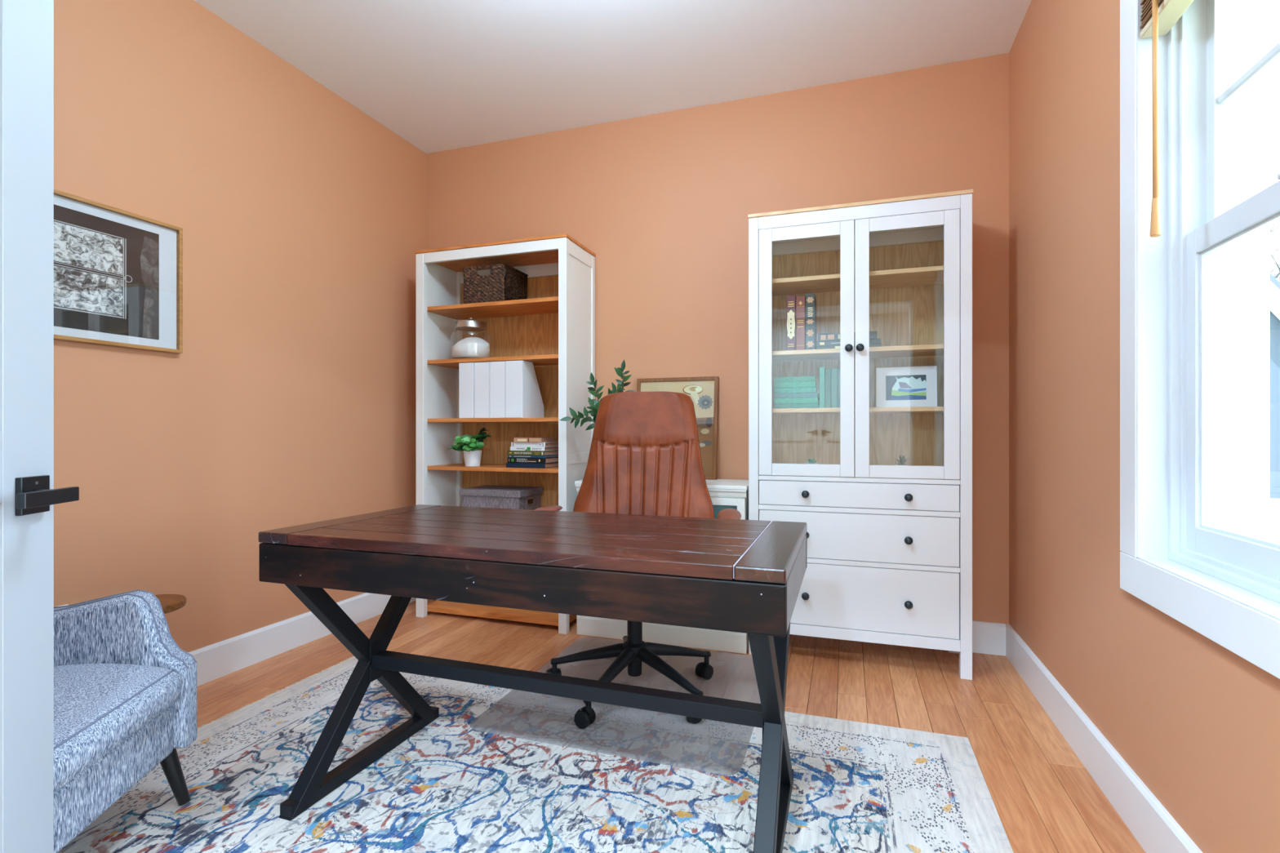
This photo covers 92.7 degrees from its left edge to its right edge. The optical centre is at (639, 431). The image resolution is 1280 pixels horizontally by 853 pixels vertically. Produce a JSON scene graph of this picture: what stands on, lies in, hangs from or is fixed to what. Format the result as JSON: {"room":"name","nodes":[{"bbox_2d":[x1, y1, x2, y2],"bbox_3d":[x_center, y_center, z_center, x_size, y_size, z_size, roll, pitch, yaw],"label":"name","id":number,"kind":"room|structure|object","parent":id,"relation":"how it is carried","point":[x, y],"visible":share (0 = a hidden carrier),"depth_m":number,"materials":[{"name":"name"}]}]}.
{"room":"office","nodes":[
{"label":"office","id":0,"kind":"room"},
{"bbox_2d":[53,0,426,652],"bbox_3d":[-1.847,-0.320,2.291,0.120,2.740,3.300,0,0,19],"label":"wall","id":1,"kind":"structure","parent":0,"point":[289,398],"depth_m":2.51,"materials":[{"name":"brown paint"}]},
{"bbox_2d":[53,188,182,353],"bbox_3d":[-1.860,-0.535,2.021,0.026,0.478,0.660,0,0,19],"label":"framed photograph","id":2,"kind":"object","parent":1,"relation":"attached to","point":[118,273],"visible":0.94,"depth_m":2.13,"materials":[{"name":"black paper"}]},
{"bbox_2d":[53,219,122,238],"bbox_3d":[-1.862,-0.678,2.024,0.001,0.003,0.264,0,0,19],"label":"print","id":3,"kind":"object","parent":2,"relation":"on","point":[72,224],"depth_m":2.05,"materials":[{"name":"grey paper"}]},
{"bbox_2d":[53,261,122,276],"bbox_3d":[-1.862,-0.544,2.024,0.001,0.002,0.264,0,0,19],"label":"print","id":4,"kind":"object","parent":2,"relation":"on","point":[76,266],"depth_m":2.05,"materials":[{"name":"grey paper"}]},
{"bbox_2d":[53,263,122,279],"bbox_3d":[-1.862,-0.536,2.024,0.001,0.002,0.264,0,0,19],"label":"print","id":5,"kind":"object","parent":2,"relation":"on","point":[76,268],"depth_m":2.05,"materials":[{"name":"grey paper"}]},
{"bbox_2d":[53,306,122,318],"bbox_3d":[-1.862,-0.399,2.024,0.001,0.004,0.264,0,0,19],"label":"print","id":6,"kind":"object","parent":2,"relation":"attached to","point":[79,311],"depth_m":2.05,"materials":[{"name":"grey paper"}]},
{"bbox_2d":[53,221,122,275],"bbox_3d":[-1.862,-0.611,2.024,0.001,0.126,0.264,0,0,19],"label":"print","id":7,"kind":"object","parent":2,"relation":"on","point":[78,246],"depth_m":2.05,"materials":[{"name":"grey paper"}]},
{"bbox_2d":[53,265,122,315],"bbox_3d":[-1.862,-0.468,2.024,0.001,0.128,0.264,0,0,19],"label":"print","id":8,"kind":"object","parent":2,"relation":"on","point":[77,290],"depth_m":2.05,"materials":[{"name":"grey paper"}]},
{"bbox_2d":[53,204,159,339],"bbox_3d":[-1.863,-0.533,2.022,0.001,0.391,0.508,0,0,19],"label":"print","id":9,"kind":"object","parent":2,"relation":"on","point":[106,267],"depth_m":2.10},
{"bbox_2d":[123,238,124,318],"bbox_3d":[-1.819,-0.538,2.151,0.001,0.284,0.003,0,0,19],"label":"print","id":10,"kind":"object","parent":2,"relation":"attached to","point":[123,238],"depth_m":2.15,"materials":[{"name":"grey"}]},
{"bbox_2d":[124,238,126,319],"bbox_3d":[-1.816,-0.538,2.158,0.001,0.284,0.003,0,0,19],"label":"print","id":11,"kind":"object","parent":2,"relation":"attached to","point":[125,238],"depth_m":2.16,"materials":[{"name":"grey"}]},
{"bbox_2d":[140,235,158,339],"bbox_3d":[-1.792,-0.524,2.231,0.001,0.369,0.062,0,0,19],"label":"print","id":12,"kind":"object","parent":2,"relation":"attached to","point":[148,244],"depth_m":2.23,"materials":[{"name":"paper"}]},
{"bbox_2d":[187,592,415,686],"bbox_3d":[-1.783,0.930,2.269,0.016,0.140,3.060,0,0,19],"label":"baseboard","id":13,"kind":"structure","parent":1,"relation":"attached to","point":[216,660],"depth_m":2.70,"materials":[{"name":"white paint"}]},
{"bbox_2d":[194,0,1031,153],"bbox_3d":[-1.194,-1.740,-0.003,4.139,0.100,7.230,0,0,19],"label":"ceiling","id":14,"kind":"structure","parent":0,"point":[441,75],"depth_m":2.70,"materials":[{"name":"white paint"}]},
{"bbox_2d":[196,599,1145,852],"bbox_3d":[-0.316,1.030,1.774,3.312,0.060,3.260,0,0,19],"label":"floor","id":15,"kind":"structure","parent":0,"point":[1045,799],"depth_m":2.37,"materials":[{"name":"brown wood"}]},
{"bbox_2d":[155,594,186,613],"bbox_3d":[-1.599,0.777,1.980,0.206,0.445,0.206,0,0,19],"label":"side table","id":16,"kind":"object","parent":15,"relation":"on","point":[169,602],"visible":0.17,"depth_m":1.99,"materials":[{"name":"brown wood"}]},
{"bbox_2d":[414,233,595,634],"bbox_3d":[-0.727,0.015,3.316,0.900,1.970,0.368,0,0,19],"label":"bookcase","id":17,"kind":"object","parent":15,"relation":"on","point":[553,329],"visible":0.66,"depth_m":3.34,"materials":[{"name":"white wood"}]},
{"bbox_2d":[458,362,474,417],"bbox_3d":[-0.882,-0.215,3.342,0.088,0.293,0.234,0,0,19],"label":"magazine file","id":18,"kind":"object","parent":17,"relation":"on","point":[466,370],"visible":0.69,"depth_m":3.23,"materials":[{"name":"white cardboard"}]},
{"bbox_2d":[447,427,491,466],"bbox_3d":[-0.907,0.084,3.280,0.251,0.210,0.198,0,0,19],"label":"potted plant","id":19,"kind":"object","parent":17,"relation":"on","point":[470,445],"visible":1,"depth_m":3.25,"materials":[{"name":"green plant"}]},
{"bbox_2d":[450,317,490,359],"bbox_3d":[-0.925,-0.503,3.344,0.212,0.235,0.212,0,0,19],"label":"glass jar","id":20,"kind":"object","parent":17,"relation":"on","point":[469,347],"visible":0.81,"depth_m":3.27,"materials":[{"name":"white"}]},
{"bbox_2d":[451,356,475,359],"bbox_3d":[-0.925,-0.391,3.344,0.204,0.008,0.204,0,0,19],"label":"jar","id":21,"kind":"object","parent":20,"relation":"on","point":[453,357],"depth_m":3.30,"materials":[{"name":"glass"}]},
{"bbox_2d":[474,361,489,417],"bbox_3d":[-0.792,-0.215,3.315,0.092,0.293,0.234,0,0,19],"label":"magazine file","id":22,"kind":"object","parent":17,"relation":"on","point":[482,370],"visible":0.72,"depth_m":3.20,"materials":[{"name":"white cardboard"}]},
{"bbox_2d":[462,263,528,303],"bbox_3d":[-0.785,-0.774,3.334,0.271,0.199,0.264,0,0,19],"label":"wicker basket","id":23,"kind":"object","parent":17,"relation":"on","point":[477,288],"visible":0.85,"depth_m":3.23,"materials":[{"name":"brown wicker"}]},
{"bbox_2d":[489,360,505,417],"bbox_3d":[-0.703,-0.215,3.283,0.090,0.293,0.234,0,0,19],"label":"magazine file","id":24,"kind":"object","parent":17,"relation":"on","point":[497,369],"visible":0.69,"depth_m":3.17,"materials":[{"name":"white cardboard"}]},
{"bbox_2d":[458,484,542,510],"bbox_3d":[-0.753,0.420,3.330,0.370,0.219,0.258,0,0,19],"label":"storage box","id":25,"kind":"object","parent":17,"relation":"on","point":[486,495],"visible":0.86,"depth_m":3.23,"materials":[{"name":"grey fabric"}]},
{"bbox_2d":[505,360,543,417],"bbox_3d":[-0.610,-0.215,3.248,0.100,0.293,0.234,0,0,19],"label":"magazine file","id":26,"kind":"object","parent":17,"relation":"on","point":[523,398],"visible":0.88,"depth_m":3.15,"materials":[{"name":"white cardboard"}]},
{"bbox_2d":[506,462,558,468],"bbox_3d":[-0.560,0.178,3.249,0.226,0.024,0.201,0,0,19],"label":"book","id":27,"kind":"object","parent":17,"relation":"on","point":[508,464],"visible":0.81,"depth_m":3.16,"materials":[{"name":"blue paper"}]},
{"bbox_2d":[507,457,558,463],"bbox_3d":[-0.555,0.151,3.251,0.222,0.028,0.202,0,0,19],"label":"book","id":28,"kind":"object","parent":27,"relation":"on","point":[510,460],"visible":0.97,"depth_m":3.16,"materials":[{"name":"black paper"}]},
{"bbox_2d":[507,454,558,457],"bbox_3d":[-0.558,0.132,3.251,0.217,0.010,0.192,0,0,19],"label":"book","id":29,"kind":"object","parent":28,"relation":"on","point":[553,455],"visible":0.79,"depth_m":3.16,"materials":[{"name":"blue paper"}]},
{"bbox_2d":[506,449,558,455],"bbox_3d":[-0.561,0.114,3.244,0.214,0.024,0.192,0,0,19],"label":"book","id":30,"kind":"object","parent":29,"relation":"on","point":[508,452],"visible":0.95,"depth_m":3.16,"materials":[{"name":"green paper"}]},
{"bbox_2d":[510,446,558,450],"bbox_3d":[-0.555,0.091,3.236,0.200,0.020,0.172,0,0,19],"label":"book","id":31,"kind":"object","parent":30,"relation":"on","point":[512,448],"visible":0.97,"depth_m":3.16,"materials":[{"name":"white paper"}]},
{"bbox_2d":[511,441,558,446],"bbox_3d":[-0.553,0.070,3.234,0.198,0.022,0.162,0,0,19],"label":"book","id":32,"kind":"object","parent":31,"relation":"on","point":[554,443],"visible":0.88,"depth_m":3.16,"materials":[{"name":"white paper"}]},
{"bbox_2d":[513,437,554,442],"bbox_3d":[-0.556,0.046,3.221,0.160,0.024,0.152,0,0,19],"label":"book","id":33,"kind":"object","parent":32,"relation":"on","point":[515,439],"visible":1,"depth_m":3.16,"materials":[{"name":"brown paper"}]},
{"bbox_2d":[530,439,539,441],"bbox_3d":[-0.538,0.046,3.135,0.050,0.013,0.001,0,0,19],"label":"print","id":34,"kind":"object","parent":33,"relation":"attached to","point":[531,440],"depth_m":3.13,"materials":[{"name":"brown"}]},
{"bbox_2d":[57,656,1013,852],"bbox_3d":[-0.392,0.996,1.490,2.442,0.007,1.852,0,0,19],"label":"area rug","id":35,"kind":"object","parent":15,"relation":"on","point":[499,770],"visible":0.67,"depth_m":1.70,"materials":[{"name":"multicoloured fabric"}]},
{"bbox_2d":[53,589,196,852],"bbox_3d":[-1.547,0.595,1.262,0.842,0.790,0.700,0,0,-10],"label":"armchair","id":36,"kind":"object","parent":35,"relation":"on","point":[125,691],"visible":0.78,"depth_m":1.48,"materials":[{"name":"blue"}]},
{"bbox_2d":[53,663,182,792],"bbox_3d":[-1.425,0.638,1.282,0.595,0.117,0.528,0,0,-10],"label":"seat cushion","id":37,"kind":"object","parent":36,"relation":"on","point":[98,708],"depth_m":1.37,"materials":[{"name":"fabric"}]},
{"bbox_2d":[258,504,807,852],"bbox_3d":[-0.254,0.625,1.653,1.327,0.732,0.625,0,0,19],"label":"writing desk","id":38,"kind":"object","parent":35,"relation":"on","point":[738,575],"visible":1,"depth_m":1.47,"materials":[{"name":"brown wood"}]},
{"bbox_2d":[574,479,748,653],"bbox_3d":[0.135,0.623,3.025,0.839,0.755,0.358,0,0,19],"label":"base cabinet","id":39,"kind":"object","parent":15,"relation":"on","point":[724,494],"visible":0.26,"depth_m":2.81,"materials":[{"name":"white paint"}]},
{"bbox_2d":[560,359,635,430],"bbox_3d":[-0.212,-0.055,3.003,0.372,0.599,0.150,0,0,-11],"label":"plant","id":40,"kind":"object","parent":39,"relation":"on","point":[594,403],"visible":0.46,"depth_m":2.99,"materials":[{"name":"green plant"}]},
{"bbox_2d":[636,376,719,479],"bbox_3d":[0.186,-0.017,3.176,0.438,0.527,0.077,0,0,19],"label":"framed print","id":41,"kind":"object","parent":39,"relation":"on","point":[703,391],"visible":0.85,"depth_m":3.13,"materials":[{"name":"paper"}]},
{"bbox_2d":[682,384,702,394],"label":"print","id":42,"kind":"object","parent":41,"relation":"attached to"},
{"bbox_2d":[688,386,697,391],"bbox_3d":[0.280,-0.218,3.164,0.052,0.024,0.001,0,-6,19],"label":"print","id":43,"kind":"object","parent":41,"relation":"attached to","point":[692,388],"depth_m":3.17},
{"bbox_2d":[684,385,702,393],"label":"print","id":44,"kind":"object","parent":41,"relation":"attached to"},
{"bbox_2d":[690,392,699,404],"bbox_3d":[0.284,-0.168,3.157,0.055,0.060,0.001,0,-6,19],"label":"print","id":45,"kind":"object","parent":41,"relation":"attached to","point":[695,395],"depth_m":3.16},
{"bbox_2d":[696,419,706,427],"bbox_3d":[0.320,-0.038,3.130,0.090,0.044,0.001,0,-6,19],"label":"print","id":46,"kind":"object","parent":41,"relation":"attached to","point":[700,423],"depth_m":3.13},
{"bbox_2d":[696,417,713,475],"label":"print","id":47,"kind":"object","parent":41,"relation":"attached to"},
{"bbox_2d":[701,428,709,434],"bbox_3d":[0.332,0.001,3.120,0.044,0.028,0.001,0,-6,19],"label":"print","id":48,"kind":"object","parent":41,"relation":"attached to","point":[704,431],"depth_m":3.12},
{"bbox_2d":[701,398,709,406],"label":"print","id":49,"kind":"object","parent":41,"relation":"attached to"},
{"bbox_2d":[697,395,713,408],"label":"print","id":50,"kind":"object","parent":41,"relation":"attached to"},
{"bbox_2d":[701,440,712,445],"bbox_3d":[0.340,0.061,3.111,0.060,0.024,0.001,0,-6,19],"label":"print","id":51,"kind":"object","parent":41,"relation":"attached to","point":[707,442],"depth_m":3.11},
{"bbox_2d":[705,417,712,427],"bbox_3d":[0.353,-0.043,3.119,0.036,0.051,0.001,0,-6,19],"label":"print","id":52,"kind":"object","parent":41,"relation":"attached to","point":[708,422],"depth_m":3.12},
{"bbox_2d":[747,189,973,679],"bbox_3d":[0.960,0.015,2.741,0.900,1.970,0.378,0,0,19],"label":"display cabinet","id":53,"kind":"object","parent":15,"relation":"on","point":[890,545],"visible":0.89,"depth_m":2.61,"materials":[{"name":"white wood"}]},
{"bbox_2d":[786,295,795,350],"bbox_3d":[0.713,-0.487,2.852,0.040,0.252,0.184,0,0,19],"label":"book","id":54,"kind":"object","parent":53,"relation":"on","point":[790,300],"visible":0.66,"depth_m":2.77,"materials":[{"name":"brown paper"}]},
{"bbox_2d":[786,310,795,339],"bbox_3d":[0.683,-0.483,2.766,0.037,0.136,0.001,0,0,19],"label":"print","id":55,"kind":"object","parent":54,"relation":"on","point":[790,313],"depth_m":2.77,"materials":[{"name":"beige paper"}]},
{"bbox_2d":[773,403,818,408],"bbox_3d":[0.730,-0.114,2.836,0.196,0.022,0.151,0,0,19],"label":"book","id":56,"kind":"object","parent":53,"relation":"on","point":[794,405],"visible":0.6,"depth_m":2.76,"materials":[{"name":"green paper"}]},
{"bbox_2d":[773,397,818,404],"bbox_3d":[0.730,-0.138,2.838,0.194,0.027,0.151,0,0,19],"label":"book","id":57,"kind":"object","parent":56,"relation":"on","point":[780,400],"visible":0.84,"depth_m":2.77,"materials":[{"name":"green paper"}]},
{"bbox_2d":[773,392,818,398],"bbox_3d":[0.729,-0.163,2.840,0.191,0.021,0.151,0,0,19],"label":"book","id":58,"kind":"object","parent":57,"relation":"on","point":[793,394],"visible":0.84,"depth_m":2.77,"materials":[{"name":"green paper"}]},
{"bbox_2d":[773,386,817,393],"bbox_3d":[0.725,-0.185,2.838,0.188,0.024,0.151,0,0,19],"label":"book","id":59,"kind":"object","parent":58,"relation":"on","point":[809,389],"visible":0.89,"depth_m":2.77,"materials":[{"name":"green paper"}]},
{"bbox_2d":[773,381,817,387],"bbox_3d":[0.724,-0.211,2.840,0.186,0.028,0.151,0,0,19],"label":"book","id":60,"kind":"object","parent":59,"relation":"on","point":[788,384],"visible":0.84,"depth_m":2.77,"materials":[{"name":"green paper"}]},
{"bbox_2d":[773,376,817,382],"bbox_3d":[0.724,-0.236,2.842,0.184,0.022,0.151,0,0,19],"label":"book","id":61,"kind":"object","parent":60,"relation":"on","point":[794,378],"visible":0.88,"depth_m":2.77,"materials":[{"name":"green paper"}]},
{"bbox_2d":[795,295,805,350],"bbox_3d":[0.752,-0.485,2.839,0.038,0.249,0.183,0,0,19],"label":"book","id":62,"kind":"object","parent":53,"relation":"on","point":[800,300],"visible":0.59,"depth_m":2.75,"materials":[{"name":"red paper"}]},
{"bbox_2d":[805,293,816,349],"bbox_3d":[0.792,-0.489,2.825,0.040,0.256,0.183,0,0,19],"label":"book","id":63,"kind":"object","parent":53,"relation":"on","point":[811,300],"visible":0.8,"depth_m":2.74,"materials":[{"name":"teal paper"}]},
{"bbox_2d":[806,319,813,324],"bbox_3d":[0.763,-0.491,2.739,0.035,0.023,0.001,0,0,19],"label":"print","id":64,"kind":"object","parent":63,"relation":"on","point":[808,321],"depth_m":2.74,"materials":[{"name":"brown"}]},
{"bbox_2d":[806,341,813,347],"bbox_3d":[0.763,-0.390,2.739,0.035,0.030,0.001,0,0,19],"label":"print","id":65,"kind":"object","parent":63,"relation":"attached to","point":[809,344],"depth_m":2.74,"materials":[{"name":"brown paper"}]},
{"bbox_2d":[806,329,813,336],"bbox_3d":[0.763,-0.440,2.739,0.035,0.032,0.001,0,0,19],"label":"print","id":66,"kind":"object","parent":63,"relation":"on","point":[809,332],"depth_m":2.74,"materials":[{"name":"brown paper"}]},
{"bbox_2d":[806,297,813,302],"bbox_3d":[0.763,-0.588,2.739,0.035,0.027,0.001,0,0,19],"label":"print","id":67,"kind":"object","parent":63,"relation":"on","point":[809,300],"depth_m":2.74,"materials":[{"name":"brown paper"}]},
{"bbox_2d":[804,458,817,463],"bbox_3d":[0.773,0.158,2.757,0.060,0.067,0.060,0,0,19],"label":"succulent","id":68,"kind":"object","parent":53,"relation":"on","point":[811,460],"visible":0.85,"depth_m":2.75,"materials":[{"name":"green plant"}]},
{"bbox_2d":[818,367,825,408],"bbox_3d":[0.838,-0.195,2.805,0.024,0.184,0.152,0,0,19],"label":"book","id":69,"kind":"object","parent":53,"relation":"on","point":[821,370],"visible":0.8,"depth_m":2.73,"materials":[{"name":"teal paper"}]},
{"bbox_2d":[825,368,831,408],"bbox_3d":[0.863,-0.192,2.797,0.026,0.178,0.152,0,0,19],"label":"book","id":70,"kind":"object","parent":53,"relation":"on","point":[828,371],"visible":0.85,"depth_m":2.72,"materials":[{"name":"teal paper"}]},
{"bbox_2d":[831,368,837,408],"bbox_3d":[0.889,-0.192,2.788,0.026,0.178,0.152,0,0,19],"label":"book","id":71,"kind":"object","parent":53,"relation":"on","point":[833,371],"visible":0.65,"depth_m":2.72,"materials":[{"name":"teal paper"}]},
{"bbox_2d":[837,368,839,407],"bbox_3d":[0.916,-0.192,2.779,0.030,0.178,0.152,0,0,19],"label":"book","id":72,"kind":"object","parent":53,"relation":"on","point":[838,369],"visible":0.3,"depth_m":2.71,"materials":[{"name":"teal paper"}]},
{"bbox_2d":[816,343,881,349],"bbox_3d":[0.948,-0.371,2.779,0.272,0.020,0.172,0,0,19],"label":"book","id":73,"kind":"object","parent":53,"relation":"on","point":[871,344],"visible":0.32,"depth_m":2.71,"materials":[{"name":"blue paper"}]},
{"bbox_2d":[817,338,880,346],"bbox_3d":[0.948,-0.392,2.779,0.268,0.022,0.172,0,0,19],"label":"book","id":74,"kind":"object","parent":73,"relation":"on","point":[831,343],"visible":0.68,"depth_m":2.72,"materials":[{"name":"blue paper"}]},
{"bbox_2d":[817,331,877,341],"bbox_3d":[0.943,-0.420,2.781,0.248,0.033,0.172,0,0,19],"label":"book","id":75,"kind":"object","parent":74,"relation":"on","point":[873,335],"visible":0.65,"depth_m":2.72,"materials":[{"name":"blue paper"}]},
{"bbox_2d":[820,334,826,340],"bbox_3d":[0.820,-0.419,2.732,0.022,0.023,0.001,0,0,19],"label":"print","id":76,"kind":"object","parent":75,"relation":"attached to","point":[823,337],"depth_m":2.73,"materials":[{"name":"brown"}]},
{"bbox_2d":[827,334,834,339],"bbox_3d":[0.851,-0.419,2.721,0.028,0.022,0.001,0,0,19],"label":"print","id":77,"kind":"object","parent":75,"relation":"attached to","point":[829,336],"depth_m":2.72,"materials":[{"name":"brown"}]},
{"bbox_2d":[772,406,943,413],"bbox_3d":[0.966,-0.092,2.759,0.840,0.019,0.266,0,0,19],"label":"shelf","id":78,"kind":"object","parent":53,"relation":"attached to","point":[904,409],"depth_m":2.66,"materials":[{"name":"brown wood"}]},
{"bbox_2d":[772,343,943,361],"bbox_3d":[0.966,-0.350,2.759,0.840,0.019,0.266,0,0,19],"label":"shelf","id":79,"kind":"object","parent":53,"relation":"attached to","point":[923,350],"depth_m":2.70,"materials":[{"name":"brown wood"}]},
{"bbox_2d":[772,265,943,296],"bbox_3d":[0.966,-0.674,2.759,0.840,0.019,0.266,0,0,19],"label":"shelf","id":80,"kind":"object","parent":53,"relation":"attached to","point":[932,275],"depth_m":2.71,"materials":[{"name":"brown wood"}]},
{"bbox_2d":[894,455,909,465],"bbox_3d":[1.132,0.147,2.637,0.065,0.088,0.066,0,0,19],"label":"succulent","id":81,"kind":"object","parent":53,"relation":"on","point":[902,460],"visible":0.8,"depth_m":2.63,"materials":[{"name":"green plant"}]},
{"bbox_2d":[875,365,937,407],"bbox_3d":[1.151,-0.191,2.644,0.242,0.177,0.028,0,0,21],"label":"painting","id":82,"kind":"object","parent":53,"relation":"on","point":[904,386],"visible":0.89,"depth_m":2.64,"materials":[{"name":"white"}]},
{"bbox_2d":[885,375,897,399],"bbox_3d":[1.095,-0.188,2.660,0.045,0.108,0.001,0,-6,21],"label":"print","id":83,"kind":"object","parent":82,"relation":"attached to","point":[891,380],"depth_m":2.66},
{"bbox_2d":[898,382,911,388],"bbox_3d":[1.148,-0.199,2.642,0.054,0.030,0.001,0,-7,21],"label":"print","id":84,"kind":"object","parent":82,"relation":"attached to","point":[902,385],"depth_m":2.64},
{"bbox_2d":[890,395,926,399],"bbox_3d":[1.147,-0.151,2.636,0.160,0.032,0.001,0,-6,21],"label":"print","id":85,"kind":"object","parent":82,"relation":"attached to","point":[905,397],"depth_m":2.63},
{"bbox_2d":[891,390,926,395],"bbox_3d":[1.158,-0.165,2.634,0.138,0.030,0.001,0,-6,21],"label":"print","id":86,"kind":"object","parent":82,"relation":"on","point":[895,393],"depth_m":2.64},
{"bbox_2d":[892,376,926,399],"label":"print","id":87,"kind":"object","parent":82,"relation":"attached to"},
{"bbox_2d":[895,374,926,382],"bbox_3d":[1.168,-0.226,2.637,0.122,0.032,0.001,0,-7,21],"label":"print","id":88,"kind":"object","parent":82,"relation":"attached to","point":[922,376],"depth_m":2.63},
{"bbox_2d":[897,387,926,392],"bbox_3d":[1.171,-0.176,2.630,0.112,0.018,0.002,0,-6,22],"label":"print","id":89,"kind":"object","parent":82,"relation":"on","point":[900,389],"depth_m":2.63},
{"bbox_3d":[0.000,0.990,2.347,0.916,0.002,0.963,0,0,19],"label":"chair mat","id":90,"kind":"object","parent":15,"relation":"on","visible":0},
{"bbox_2d":[533,391,741,728],"bbox_3d":[-0.019,0.410,2.334,0.800,1.156,0.666,0,0,4],"label":"office chair","id":91,"kind":"object","parent":90,"relation":"on","point":[645,455],"visible":0.69,"depth_m":2.52,"materials":[{"name":"brown leather"}]},
{"bbox_2d":[575,706,595,721],"bbox_3d":[-0.184,0.949,2.046,0.064,0.043,0.024,0,0,32],"label":"caster","id":92,"kind":"object","parent":91,"relation":"attached to","point":[586,713],"depth_m":2.03,"materials":[{"name":"black plastic"}]},
{"bbox_2d":[696,662,710,676],"bbox_3d":[0.257,0.949,2.445,0.064,0.043,0.024,0,0,-42],"label":"caster","id":93,"kind":"object","parent":91,"relation":"attached to","point":[703,668],"depth_m":2.42,"materials":[{"name":"black plastic"}]},
{"bbox_2d":[426,52,1008,624],"bbox_3d":[0.192,-0.320,3.281,3.112,2.740,0.120,0,0,19],"label":"wall","id":94,"kind":"structure","parent":0,"point":[663,202],"depth_m":3.13,"materials":[{"name":"brown paint"}]},
{"bbox_2d":[972,620,1005,656],"bbox_3d":[0.171,0.930,3.216,3.080,0.140,0.016,0,0,19],"label":"baseboard","id":95,"kind":"structure","parent":94,"relation":"attached to","point":[988,637],"depth_m":2.74,"materials":[{"name":"white paint"}]},
{"bbox_2d":[1008,0,1279,852],"bbox_3d":[1.206,-0.320,1.261,0.100,2.740,3.300,0,0,19],"label":"wall","id":96,"kind":"structure","parent":0,"point":[1197,722],"depth_m":1.83,"materials":[{"name":"brown paint"}]},
{"bbox_2d":[1005,623,1202,852],"bbox_3d":[1.151,0.930,1.279,0.016,0.140,3.060,0,0,19],"label":"baseboard","id":97,"kind":"structure","parent":96,"relation":"attached to","point":[1148,821],"depth_m":1.69,"materials":[{"name":"white paint"}]},
{"bbox_2d":[1120,0,1279,679],"bbox_3d":[1.092,-0.400,0.697,0.286,1.900,1.900,0,0,19],"label":"window","id":98,"kind":"structure","parent":96,"relation":"in","point":[1197,548],"depth_m":1.42,"materials":[{"name":"white paint"}]},
{"bbox_2d":[1139,0,1193,237],"bbox_3d":[1.105,-0.765,1.122,0.084,0.659,0.743,0,0,19],"label":"window blind","id":99,"kind":"object","parent":98,"relation":"attached to","point":[1158,16],"visible":1,"depth_m":1.37,"materials":[{"name":"beige wood"}]},
{"bbox_3d":[-0.825,-0.320,0.268,3.312,2.740,0.120,0,0,19],"label":"wall","id":100,"kind":"structure","parent":0,"visible":0},
{"bbox_2d":[0,0,79,852],"bbox_3d":[-0.987,-0.024,0.752,0.102,2.023,0.775,0,0,-12],"label":"door","id":101,"kind":"structure","parent":100,"relation":"in","point":[28,496],"depth_m":1.06,"materials":[{"name":"grey paint"}]},
{"label":"outside","id":102,"kind":"structure","parent":0,"visible":0},
{"bbox_2d":[1270,497,1279,542],"bbox_3d":[35.249,1.750,9.212,59.095,0.300,100.000,0,0,19],"label":"ground","id":103,"kind":"structure","parent":102,"point":[1274,512],"depth_m":10.66,"materials":[{"name":"white"}]},
{"bbox_2d":[1270,273,1279,498],"bbox_3d":[14.105,-2.612,19.588,9.000,8.425,9.660,0,0,19],"label":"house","id":104,"kind":"structure","parent":103,"relation":"on","point":[1274,283],"depth_m":14.52,"materials":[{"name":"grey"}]},
{"bbox_2d":[1270,140,1279,279],"bbox_3d":[22.378,-4.313,22.332,10.258,12.037,7.194,0,0,-12],"label":"bare tree","id":105,"kind":"object","parent":103,"relation":"on","point":[1277,274],"visible":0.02,"depth_m":23.12,"materials":[{"name":"grey plant"}]},
{"bbox_2d":[1270,251,1279,282],"bbox_3d":[33.566,-4.392,33.180,8.517,12.206,7.241,0,0,-1],"label":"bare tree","id":106,"kind":"object","parent":103,"relation":"on","point":[1273,271],"visible":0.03,"depth_m":32.11,"materials":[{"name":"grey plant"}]},
{"bbox_2d":[1270,246,1279,279],"bbox_3d":[45.041,-6.934,44.631,11.716,17.328,12.310,0,0,-32],"label":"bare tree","id":107,"kind":"object","parent":103,"relation":"on","point":[1271,247],"visible":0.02,"depth_m":41.08,"materials":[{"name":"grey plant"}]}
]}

